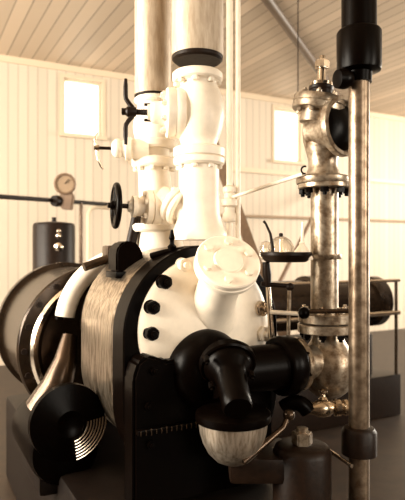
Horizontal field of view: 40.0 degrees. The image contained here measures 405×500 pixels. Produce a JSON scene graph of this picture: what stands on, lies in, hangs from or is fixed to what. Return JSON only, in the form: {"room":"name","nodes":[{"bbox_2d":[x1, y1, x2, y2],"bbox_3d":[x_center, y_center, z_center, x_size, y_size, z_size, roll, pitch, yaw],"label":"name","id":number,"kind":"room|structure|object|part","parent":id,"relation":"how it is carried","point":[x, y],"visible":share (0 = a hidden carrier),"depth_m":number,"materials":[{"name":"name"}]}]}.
{"room":"engine room","nodes":[
{"label":"engine room","id":0,"kind":"room"},
{"bbox_2d":[0,62,404,365],"bbox_3d":[-0.286,-0.550,9.119,16.280,4.300,0.142,0,0,-28],"label":"wall","id":1,"kind":"structure","parent":0,"point":[33,153],"depth_m":8.51,"materials":[{"name":"white wood"}]},
{"bbox_2d":[59,73,106,140],"bbox_3d":[-1.776,-2.110,8.265,0.703,0.920,0.160,0,0,-28],"label":"window","id":2,"kind":"structure","parent":1,"relation":"in","point":[62,133],"depth_m":8.24,"materials":[{"name":"beige paint"}]},
{"bbox_3d":[-1.804,-2.110,8.319,0.573,0.820,0.040,0,0,-28],"label":"sash","id":3,"kind":"part","parent":2,"relation":"part of","materials":[{"name":"white glass"}]},
{"bbox_2d":[0,54,404,121],"bbox_3d":[-0.246,-2.655,9.044,16.000,0.090,0.030,0,0,-28],"label":"trim","id":4,"kind":"structure","parent":1,"relation":"attached to","point":[3,58],"depth_m":8.39,"materials":[{"name":"beige paint"}]},
{"bbox_2d":[129,160,404,184],"bbox_3d":[2.857,-1.370,10.663,9.000,0.080,0.060,0,0,-28],"label":"trim","id":5,"kind":"structure","parent":1,"relation":"attached to","point":[242,169],"depth_m":9.86,"materials":[{"name":"beige paint"}]},
{"bbox_2d":[272,104,306,165],"bbox_3d":[1.538,-2.055,10.013,0.730,1.030,0.160,0,0,-28],"label":"window","id":6,"kind":"structure","parent":1,"relation":"in","point":[274,160],"depth_m":9.99,"materials":[{"name":"beige paint"}]},
{"bbox_3d":[1.510,-2.055,10.066,0.600,0.930,0.040,0,0,-28],"label":"sash","id":7,"kind":"part","parent":6,"relation":"part of","materials":[{"name":"beige paint"}]},
{"bbox_2d":[220,214,404,222],"bbox_3d":[2.016,-0.580,10.220,5.900,0.048,0.050,0,0,-28],"label":"conduit","id":8,"kind":"object","parent":1,"relation":"attached to","point":[221,215],"visible":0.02,"depth_m":10.01,"materials":[{"name":"white metal"}]},
{"bbox_2d":[0,0,404,116],"bbox_3d":[2.575,-2.760,3.692,16.280,0.120,12.410,0,0,-28],"label":"ceiling","id":9,"kind":"structure","parent":0,"point":[93,34],"depth_m":7.14,"materials":[{"name":"brown wood"}]},
{"bbox_2d":[172,0,222,66],"bbox_3d":[-0.023,-1.780,2.550,0.238,1.839,0.238,0,0,0],"label":"riser pipe","id":10,"kind":"object","parent":9,"relation":"attached to","point":[197,25],"visible":0.9,"depth_m":2.45,"materials":[{"name":"metal"}]},
{"bbox_2d":[221,0,236,236],"bbox_3d":[0.141,-1.303,2.900,0.084,2.794,0.084,0,0,0],"label":"pipe","id":11,"kind":"object","parent":9,"relation":"hanging from","point":[229,204],"visible":0.95,"depth_m":2.88,"materials":[{"name":"white metal"}]},
{"bbox_2d":[236,0,239,238],"bbox_3d":[0.185,-1.308,2.900,0.025,2.783,0.026,0,0,0],"label":"pipe","id":12,"kind":"object","parent":9,"relation":"attached to","point":[237,1],"visible":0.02,"depth_m":2.89,"materials":[{"name":"white metal"}]},
{"bbox_2d":[297,0,298,91],"bbox_3d":[1.029,-2.093,6.000,0.010,1.214,0.012,0,0,0],"label":"hanging wire","id":13,"kind":"object","parent":9,"relation":"hanging from","point":[297,0],"visible":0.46,"depth_m":6.00,"materials":[{"name":"metal"}]},
{"bbox_2d":[261,0,340,94],"bbox_3d":[1.674,-2.624,8.075,0.116,0.237,5.672,0,0,25],"label":"ceiling pipe","id":14,"kind":"object","parent":9,"relation":"hanging from","point":[272,6],"visible":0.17,"depth_m":6.66,"materials":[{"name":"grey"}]},
{"bbox_2d":[0,328,404,499],"bbox_3d":[2.575,1.660,3.692,16.280,0.120,12.410,0,0,-28],"label":"floor","id":15,"kind":"structure","parent":0,"point":[387,470],"depth_m":4.68,"materials":[{"name":"concrete"}]},
{"bbox_2d":[32,217,74,269],"bbox_3d":[-1.333,0.651,4.986,0.370,1.897,0.399,0,0,0],"label":"tank","id":16,"kind":"object","parent":15,"relation":"on","point":[53,241],"visible":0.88,"depth_m":4.84,"materials":[{"name":"metal"}]},
{"bbox_2d":[0,194,108,263],"bbox_3d":[-1.673,0.494,5.971,0.130,2.212,3.771,0,0,30],"label":"horizontal pipe","id":17,"kind":"object","parent":15,"relation":"on","point":[55,200],"visible":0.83,"depth_m":6.38,"materials":[{"name":"metal"}]},
{"bbox_2d":[54,173,75,209],"bbox_3d":[-1.514,-0.640,6.137,0.238,0.402,0.143,0,0,-12],"label":"pressure gauge","id":18,"kind":"object","parent":17,"relation":"attached to","point":[64,183],"visible":1,"depth_m":6.09,"materials":[{"name":"brown metal"}]},
{"bbox_2d":[86,205,109,261],"bbox_3d":[-1.265,0.526,6.802,0.351,2.147,0.074,0,0,-39],"label":"pipe","id":19,"kind":"object","parent":15,"relation":"on","point":[88,215],"visible":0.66,"depth_m":6.68,"materials":[{"name":"white metal"}]},
{"bbox_2d":[6,393,272,499],"bbox_3d":[-0.406,1.310,3.026,0.900,0.580,2.500,0,0,-28],"label":"bed","id":20,"kind":"object","parent":15,"relation":"on","point":[105,480],"visible":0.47,"depth_m":2.56,"materials":[{"name":"paint"}]},
{"bbox_2d":[0,262,109,423],"bbox_3d":[-0.770,0.556,3.546,0.920,0.940,0.900,0,0,-28],"label":"cylinder","id":21,"kind":"object","parent":20,"relation":"on","point":[30,332],"visible":0.34,"depth_m":3.08,"materials":[{"name":"metal"}]},
{"bbox_2d":[12,382,106,495],"bbox_3d":[-0.721,0.861,2.713,0.344,0.528,0.622,0,0,-28],"label":"round cover","id":22,"kind":"object","parent":20,"relation":"on","point":[56,438],"depth_m":2.48,"materials":[{"name":"black metal"}]},
{"bbox_2d":[26,334,77,409],"bbox_3d":[-0.772,0.650,2.854,0.251,0.435,0.208,0,0,0],"label":"curved casting","id":23,"kind":"object","parent":22,"relation":"on","point":[62,369],"visible":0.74,"depth_m":2.82,"materials":[{"name":"metal"}]},
{"bbox_3d":[-0.595,0.768,2.477,0.344,0.344,0.060,0,0,-31],"label":"cap plate","id":24,"kind":"part","parent":22,"relation":"part of","materials":[{"name":"black metal"}]},
{"bbox_2d":[55,230,276,499],"bbox_3d":[-0.118,0.461,2.654,0.822,1.098,1.404,0,0,-34],"label":"cylinder","id":25,"kind":"object","parent":20,"relation":"on","point":[139,305],"visible":0.94,"depth_m":2.25,"materials":[{"name":"black metal"}]},
{"bbox_2d":[126,216,140,242],"bbox_3d":[-0.345,-0.080,2.765,0.114,0.290,0.052,0,0,-28],"label":"stay","id":26,"kind":"object","parent":25,"relation":"attached to","point":[132,235],"visible":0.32,"depth_m":2.75,"materials":[{"name":"silver metal"}]},
{"bbox_2d":[132,93,183,250],"bbox_3d":[-0.231,-0.379,2.820,0.280,0.780,0.250,0,0,0],"label":"pipe","id":27,"kind":"object","parent":25,"relation":"on","point":[154,169],"visible":0.67,"depth_m":2.73,"materials":[{"name":"white metal"}]},
{"bbox_2d":[94,132,148,169],"bbox_3d":[-0.398,-0.481,2.729,0.264,0.184,0.116,0,0,-9],"label":"lever cock","id":28,"kind":"object","parent":27,"relation":"attached to","point":[135,148],"visible":0.92,"depth_m":2.70,"materials":[{"name":"white paint"}]},
{"bbox_3d":[-0.504,-0.481,2.713,0.049,0.184,0.028,0,0,-9],"label":"lever handle","id":29,"kind":"part","parent":28,"relation":"part of","materials":[{"name":"metal"}]},
{"bbox_3d":[-0.480,-0.497,2.716,0.090,0.015,0.016,0,0,-9],"label":"valve stem","id":30,"kind":"part","parent":28,"relation":"part of","materials":[{"name":"metal"}]},
{"bbox_2d":[134,0,170,96],"bbox_3d":[-0.251,-1.734,2.820,0.188,1.931,0.188,0,0,0],"label":"riser pipe","id":31,"kind":"object","parent":27,"relation":"on","point":[152,17],"visible":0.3,"depth_m":2.74,"materials":[{"name":"metal"}]},
{"bbox_3d":[-0.235,-0.618,2.820,0.230,0.264,0.230,0,0,0],"label":"valve bulb","id":32,"kind":"part","parent":27,"relation":"part of","materials":[{"name":"white paint"}]},
{"bbox_2d":[150,230,183,258],"bbox_3d":[-0.153,-0.024,2.404,0.152,0.127,0.041,0,0,8],"label":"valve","id":33,"kind":"object","parent":25,"relation":"on","point":[171,247],"depth_m":2.39,"materials":[{"name":"black metal"}]},
{"bbox_2d":[173,153,226,239],"bbox_3d":[-0.016,-0.236,2.550,0.256,0.381,0.256,0,0,0],"label":"pipe","id":34,"kind":"object","parent":25,"relation":"attached to","point":[200,219],"visible":0.91,"depth_m":2.46,"materials":[{"name":"white metal"}]},
{"bbox_2d":[156,186,182,224],"bbox_3d":[-0.118,-0.200,2.561,0.218,0.190,0.177,0,0,0],"label":"pipe","id":35,"kind":"object","parent":34,"relation":"attached to","point":[171,209],"visible":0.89,"depth_m":2.50,"materials":[{"name":"white metal"}]},
{"bbox_2d":[107,182,170,228],"bbox_3d":[-0.254,-0.202,2.577,0.368,0.213,0.214,0,0,-13],"label":"valve","id":36,"kind":"object","parent":35,"relation":"attached to","point":[148,206],"visible":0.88,"depth_m":2.53,"materials":[{"name":"white paint"}]},
{"bbox_2d":[121,65,224,156],"bbox_3d":[-0.132,-0.618,2.544,0.468,0.385,0.249,0,0,0],"label":"valve","id":37,"kind":"object","parent":34,"relation":"on","point":[192,113],"visible":0.98,"depth_m":2.46,"materials":[{"name":"white paint"}]},
{"bbox_3d":[-0.328,-0.623,2.510,0.058,0.296,0.046,0,0,-7],"label":"bar handle","id":38,"kind":"part","parent":37,"relation":"part of","materials":[{"name":"metal"}]},
{"bbox_3d":[-0.291,-0.623,2.514,0.115,0.029,0.030,0,0,-7],"label":"valve stem","id":39,"kind":"part","parent":37,"relation":"part of","materials":[{"name":"metal"}]},
{"bbox_2d":[199,425,266,466],"bbox_3d":[0.117,0.738,2.140,0.268,0.170,0.268,0,0,0],"label":"bowl","id":40,"kind":"object","parent":25,"relation":"on","point":[228,446],"depth_m":2.03,"materials":[{"name":"metal"}]},
{"bbox_2d":[195,402,270,431],"bbox_3d":[0.117,0.626,2.140,0.290,0.055,0.290,0,0,0],"label":"bowl","id":41,"kind":"object","parent":25,"relation":"on","point":[210,417],"depth_m":2.04,"materials":[{"name":"black metal"}]},
{"bbox_2d":[170,329,311,418],"bbox_3d":[0.176,0.496,2.249,0.556,0.336,0.487,0,0,-28],"label":"pipe fitting","id":42,"kind":"object","parent":25,"relation":"attached to","point":[211,366],"visible":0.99,"depth_m":2.20,"materials":[{"name":"black metal"}]},
{"bbox_2d":[199,339,255,418],"bbox_3d":[0.098,0.476,2.108,0.224,0.265,0.308,0,0,0],"label":"outlet","id":43,"kind":"object","parent":42,"relation":"attached to","point":[227,367],"depth_m":2.10,"materials":[{"name":"black metal"}]},
{"bbox_2d":[260,252,341,338],"bbox_3d":[0.433,0.228,2.477,0.377,0.439,0.224,0,0,-29],"label":"tray","id":44,"kind":"object","parent":42,"relation":"attached to","point":[269,257],"visible":0.93,"depth_m":2.43,"materials":[{"name":"metal"}]},
{"bbox_2d":[259,241,274,259],"bbox_3d":[0.288,0.000,2.490,0.068,0.085,0.068,0,0,0],"label":"glass oiler","id":45,"kind":"object","parent":44,"relation":"on","point":[264,249],"visible":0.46,"depth_m":2.48,"materials":[{"name":"glass"}]},
{"bbox_2d":[263,220,274,251],"bbox_3d":[0.282,-0.051,2.380,0.052,0.154,0.015,0,0,0],"label":"spout","id":46,"kind":"object","parent":44,"relation":"on","point":[264,221],"visible":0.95,"depth_m":2.38,"materials":[{"name":"metal"}]},
{"bbox_3d":[0.299,0.300,2.440,0.046,0.295,0.026,0,0,0],"label":"support rod","id":47,"kind":"part","parent":44,"relation":"part of","materials":[{"name":"metal"}]},
{"bbox_2d":[267,233,294,251],"bbox_3d":[0.344,-0.016,2.440,0.120,0.118,0.120,0,0,0],"label":"glass oiler","id":48,"kind":"object","parent":44,"relation":"on","point":[280,234],"visible":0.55,"depth_m":2.43,"materials":[{"name":"glass"}]},
{"bbox_3d":[0.366,0.031,2.440,0.224,0.044,0.224,0,0,0],"label":"dish","id":49,"kind":"part","parent":44,"relation":"part of","materials":[{"name":"metal"}]},
{"bbox_3d":[0.378,0.298,2.440,0.025,0.263,0.018,0,0,0],"label":"hanging rod","id":50,"kind":"part","parent":44,"relation":"part of","materials":[{"name":"metal"}]},
{"bbox_2d":[295,222,312,259],"bbox_3d":[0.436,-0.040,2.440,0.096,0.165,0.096,0,0,0],"label":"can","id":51,"kind":"object","parent":44,"relation":"on","point":[301,248],"visible":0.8,"depth_m":2.43,"materials":[{"name":"white paint"}]},
{"bbox_3d":[0.437,-0.075,2.440,0.017,0.096,0.015,0,0,0],"label":"spout","id":52,"kind":"part","parent":51,"relation":"part of","materials":[{"name":"white paint"}]},
{"bbox_2d":[270,307,347,318],"bbox_3d":[0.453,0.267,2.356,0.336,0.051,0.052,0,0,10],"label":"rod","id":53,"kind":"object","parent":44,"relation":"attached to","point":[303,313],"visible":0.94,"depth_m":2.35,"materials":[{"name":"white paint"}]},
{"bbox_3d":[0.360,0.269,2.380,0.145,0.023,0.019,0,0,16],"label":"rod","id":54,"kind":"part","parent":53,"relation":"part of","materials":[{"name":"white paint"}]},
{"bbox_2d":[295,322,347,401],"bbox_3d":[0.513,0.505,2.466,0.343,0.352,0.319,0,0,0],"label":"valve","id":55,"kind":"object","parent":42,"relation":"attached to","point":[327,347],"visible":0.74,"depth_m":2.40,"materials":[{"name":"metal"}]},
{"bbox_2d":[298,181,347,325],"bbox_3d":[0.554,0.013,2.500,0.249,0.621,0.248,0,0,0],"label":"exhaust pipe","id":56,"kind":"object","parent":55,"relation":"attached to","point":[324,195],"visible":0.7,"depth_m":2.44,"materials":[{"name":"metal"}]},
{"bbox_2d":[292,55,347,184],"bbox_3d":[0.552,-0.575,2.459,0.314,0.564,0.319,0,0,0],"label":"angle valve","id":57,"kind":"object","parent":56,"relation":"on","point":[324,113],"visible":0.89,"depth_m":2.40,"materials":[{"name":"metal"}]},
{"bbox_2d":[232,173,303,198],"bbox_3d":[0.297,-0.301,2.640,0.018,0.078,0.508,0,0,-34],"label":"rod","id":58,"kind":"object","parent":57,"relation":"attached to","point":[298,175],"visible":1,"depth_m":2.61,"materials":[{"name":"white paint"}]},
{"bbox_3d":[0.523,-0.766,2.455,0.100,0.093,0.100,0,0,0],"label":"valve stem","id":59,"kind":"part","parent":57,"relation":"part of","materials":[{"name":"metal"}]},
{"bbox_2d":[303,95,347,156],"bbox_3d":[0.576,-0.530,2.429,0.266,0.260,0.260,0,0,0],"label":"outlet","id":60,"kind":"object","parent":57,"relation":"attached to","point":[325,117],"depth_m":2.37,"materials":[{"name":"metal"}]},
{"bbox_2d":[309,388,347,417],"bbox_3d":[0.530,0.649,2.369,0.186,0.123,0.076,0,0,-6],"label":"drain cock","id":61,"kind":"object","parent":55,"relation":"attached to","point":[323,407],"visible":0.85,"depth_m":2.35,"materials":[{"name":"gold metal"}]},
{"bbox_2d":[279,395,313,415],"bbox_3d":[0.400,0.659,2.367,0.150,0.088,0.072,0,0,12],"label":"drain elbow","id":62,"kind":"object","parent":61,"relation":"attached to","point":[299,403],"visible":0.93,"depth_m":2.34,"materials":[{"name":"black metal"}]},
{"bbox_3d":[0.513,0.620,2.368,0.040,0.065,0.040,0,0,0],"label":"cock stem","id":63,"kind":"part","parent":61,"relation":"part of","materials":[{"name":"gold metal"}]},
{"bbox_2d":[242,409,294,464],"bbox_3d":[0.251,0.709,2.134,0.273,0.164,0.048,0,0,-36],"label":"tube","id":64,"kind":"object","parent":25,"relation":"attached to","point":[288,414],"visible":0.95,"depth_m":2.15,"materials":[{"name":"metal"}]},
{"bbox_2d":[228,426,331,499],"bbox_3d":[0.305,0.860,2.232,0.405,0.320,0.295,0,0,0],"label":"trap","id":65,"kind":"object","parent":20,"relation":"on","point":[298,466],"visible":0.9,"depth_m":2.12,"materials":[{"name":"metal"}]},
{"bbox_3d":[0.223,0.846,2.250,0.240,0.100,0.260,0,0,0],"label":"pad arm","id":66,"kind":"part","parent":65,"relation":"part of","materials":[{"name":"metal"}]},
{"bbox_2d":[330,449,353,467],"bbox_3d":[0.535,0.822,2.225,0.016,0.040,0.174,0,0,-29],"label":"rod","id":67,"kind":"object","parent":65,"relation":"attached to","point":[334,454],"visible":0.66,"depth_m":2.19,"materials":[{"name":"silver metal"}]},
{"bbox_2d":[171,13,285,335],"bbox_3d":[0.279,-0.550,5.404,2.380,4.339,0.078,0,0,-42],"label":"brace","id":68,"kind":"object","parent":15,"relation":"on","point":[245,231],"visible":0.02,"depth_m":5.51,"materials":[{"name":"brown metal"}]},
{"bbox_2d":[278,217,310,280],"bbox_3d":[1.324,0.183,8.450,0.060,2.879,4.449,0,0,28],"label":"pole","id":69,"kind":"object","parent":15,"relation":"on","point":[288,264],"visible":0.16,"depth_m":8.43,"materials":[{"name":"brown wood"}]},
{"bbox_2d":[271,276,400,437],"bbox_3d":[1.043,0.922,5.263,1.700,1.356,0.622,0,0,-28],"label":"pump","id":70,"kind":"object","parent":15,"relation":"on","point":[385,386],"visible":0.29,"depth_m":5.23,"materials":[{"name":"metal"}]},
{"bbox_3d":[1.208,0.604,5.024,1.570,0.044,0.044,0,0,-28],"label":"hand rail","id":71,"kind":"part","parent":70,"relation":"part of","materials":[{"name":"metal"}]},
{"bbox_3d":[1.208,0.293,5.024,1.570,0.032,0.032,0,0,-28],"label":"hand rail","id":72,"kind":"part","parent":70,"relation":"part of","materials":[{"name":"metal"}]},
{"bbox_3d":[1.867,0.747,5.372,0.030,0.906,0.032,0,0,0],"label":"rail post","id":73,"kind":"part","parent":70,"relation":"part of","materials":[{"name":"metal"}]},
{"bbox_2d":[341,80,376,499],"bbox_3d":[0.632,0.428,2.250,0.139,2.343,0.140,0,0,0],"label":"vertical pipe","id":74,"kind":"object","parent":15,"relation":"on","point":[358,437],"visible":0.85,"depth_m":2.22,"materials":[{"name":"metal"}]},
{"bbox_2d":[332,0,381,89],"bbox_3d":[0.620,-1.672,2.250,0.202,2.072,0.178,0,0,0],"label":"pipe fitting","id":75,"kind":"object","parent":74,"relation":"attached to","point":[359,38],"visible":0.96,"depth_m":2.18,"materials":[{"name":"metal"}]}
]}

